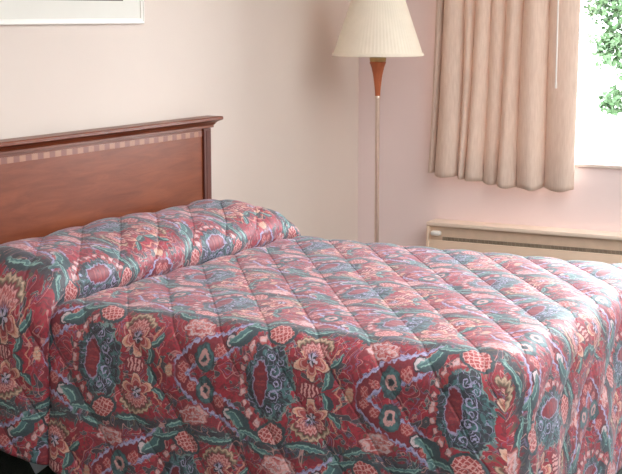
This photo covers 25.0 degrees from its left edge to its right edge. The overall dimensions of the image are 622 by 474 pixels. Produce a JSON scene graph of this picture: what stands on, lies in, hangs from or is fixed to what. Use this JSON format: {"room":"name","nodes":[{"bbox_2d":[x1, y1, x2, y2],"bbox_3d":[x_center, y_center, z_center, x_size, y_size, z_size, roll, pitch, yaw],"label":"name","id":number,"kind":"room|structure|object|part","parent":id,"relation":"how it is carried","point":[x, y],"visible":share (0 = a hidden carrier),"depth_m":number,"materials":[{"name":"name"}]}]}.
{"room":"hotel room","nodes":[
{"label":"hotel room","id":0,"kind":"room"},
{"bbox_2d":[0,0,358,240],"bbox_3d":[-1.712,-0.335,3.882,0.140,2.440,8.300,5,10,28],"label":"wall","id":1,"kind":"structure","parent":0,"point":[285,142],"depth_m":6.24,"materials":[{"name":"beige paint"}]},
{"bbox_2d":[0,0,144,24],"bbox_3d":[-0.916,-1.144,5.079,0.017,0.738,1.040,5,10,28],"label":"picture frame","id":2,"kind":"object","parent":1,"relation":"attached to","point":[12,12],"visible":1,"depth_m":5.18,"materials":[{"name":"white"}]},
{"bbox_2d":[0,450,621,473],"bbox_3d":[0.806,1.133,2.743,5.860,0.100,8.300,5,10,28],"label":"floor","id":3,"kind":"structure","parent":0,"point":[9,464],"depth_m":4.69,"materials":[{"name":"carpet"}]},
{"bbox_2d":[29,462,47,473],"bbox_3d":[0.007,0.462,4.870,1.860,0.555,1.452,5,10,28],"label":"bed","id":4,"kind":"object","parent":3,"relation":"on","point":[37,468],"visible":0.02,"depth_m":4.58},
{"bbox_2d":[0,115,222,243],"bbox_3d":[-0.899,0.148,5.212,0.079,1.068,2.058,5,10,28],"label":"headboard","id":5,"kind":"object","parent":4,"relation":"attached to","point":[50,183],"visible":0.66,"depth_m":5.33,"materials":[{"name":"brown wood"}]},
{"bbox_3d":[-0.899,-0.356,5.131,0.079,0.047,2.058,5,10,28],"label":"crown moulding","id":6,"kind":"part","parent":5,"relation":"part of","materials":[{"name":"brown wood"}]},
{"bbox_3d":[-0.459,0.038,6.056,0.048,1.019,0.055,5,10,28],"label":"post","id":7,"kind":"part","parent":5,"relation":"part of","materials":[{"name":"brown wood"}]},
{"bbox_2d":[0,199,621,473],"bbox_3d":[0.053,0.344,4.827,2.040,0.722,1.831,5,10,28],"label":"bedspread","id":8,"kind":"object","parent":4,"relation":"on","point":[205,336],"visible":1,"depth_m":4.24,"materials":[{"name":"fabric"}]},
{"bbox_2d":[332,0,423,242],"bbox_3d":[0.322,-0.403,6.822,0.443,1.650,0.443,5,10,28],"label":"floor lamp","id":9,"kind":"object","parent":3,"relation":"on","point":[377,30],"visible":0.93,"depth_m":6.59,"materials":[{"name":"metal"}]},
{"bbox_3d":[0.322,-1.042,6.720,0.436,0.335,0.436,5,10,28],"label":"lamp shade","id":10,"kind":"part","parent":9,"relation":"part of","materials":[{"name":"beige fabric"}]},
{"bbox_3d":[0.322,-0.880,6.745,0.443,0.014,0.443,5,10,28],"label":"shade trim","id":11,"kind":"part","parent":9,"relation":"part of","materials":[{"name":"beige fabric"}]},
{"bbox_2d":[358,0,621,246],"bbox_3d":[2.740,-0.687,6.090,5.580,2.440,0.140,5,10,28],"label":"wall","id":12,"kind":"structure","parent":0,"point":[410,196],"depth_m":7.22,"materials":[{"name":"pink paint"}]},
{"bbox_2d":[426,219,621,263],"bbox_3d":[1.553,0.198,6.722,2.130,0.415,0.132,5,10,28],"label":"baseboard heater","id":13,"kind":"object","parent":12,"relation":"attached to","point":[442,234],"visible":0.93,"depth_m":6.91,"materials":[{"name":"beige metal"}]},
{"bbox_3d":[0.637,-0.020,7.134,0.051,0.025,0.040,5,10,28],"label":"control knob","id":14,"kind":"part","parent":13,"relation":"part of","materials":[{"name":"beige plastic"}]},
{"bbox_3d":[1.530,0.245,6.687,2.122,0.313,0.012,5,10,28],"label":"panel","id":15,"kind":"part","parent":13,"relation":"part of","materials":[{"name":"beige metal"}]},
{"bbox_2d":[443,237,621,254],"bbox_3d":[1.557,0.085,6.653,2.015,0.022,0.010,5,10,28],"label":"grille","id":16,"kind":"object","parent":13,"relation":"attached to","point":[522,245],"depth_m":6.90,"materials":[{"name":"beige metal"}]},
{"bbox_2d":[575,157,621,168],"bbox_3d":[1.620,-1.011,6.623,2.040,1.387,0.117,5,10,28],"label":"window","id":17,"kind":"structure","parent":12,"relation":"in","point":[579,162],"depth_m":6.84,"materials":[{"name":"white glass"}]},
{"bbox_3d":[1.611,-0.331,6.715,2.040,0.016,0.082,5,10,28],"label":"sill","id":18,"kind":"part","parent":17,"relation":"part of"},
{"bbox_3d":[1.581,-1.819,6.421,2.320,0.028,0.070,5,10,28],"label":"curtain rod","id":19,"kind":"object","parent":12,"relation":"attached to","visible":0},
{"bbox_2d":[428,0,580,191],"bbox_3d":[0.932,-1.048,6.859,0.786,1.629,0.095,5,10,30],"label":"curtain","id":20,"kind":"object","parent":19,"relation":"hanging from","point":[504,112],"visible":1,"depth_m":6.89,"materials":[{"name":"fabric"}]},
{"label":"outside","id":21,"kind":"structure","parent":0,"visible":0},
{"bbox_2d":[575,47,621,159],"bbox_3d":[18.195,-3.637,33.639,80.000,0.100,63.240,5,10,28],"label":"ground","id":22,"kind":"structure","parent":21,"point":[598,134],"depth_m":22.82,"materials":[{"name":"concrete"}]},
{"bbox_2d":[581,0,621,116],"bbox_3d":[2.962,-2.025,11.024,2.153,3.852,1.573,2,9,15],"label":"tree","id":23,"kind":"object","parent":22,"relation":"on","point":[611,39],"visible":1,"depth_m":11.26,"materials":[{"name":"green plant"}]}
]}

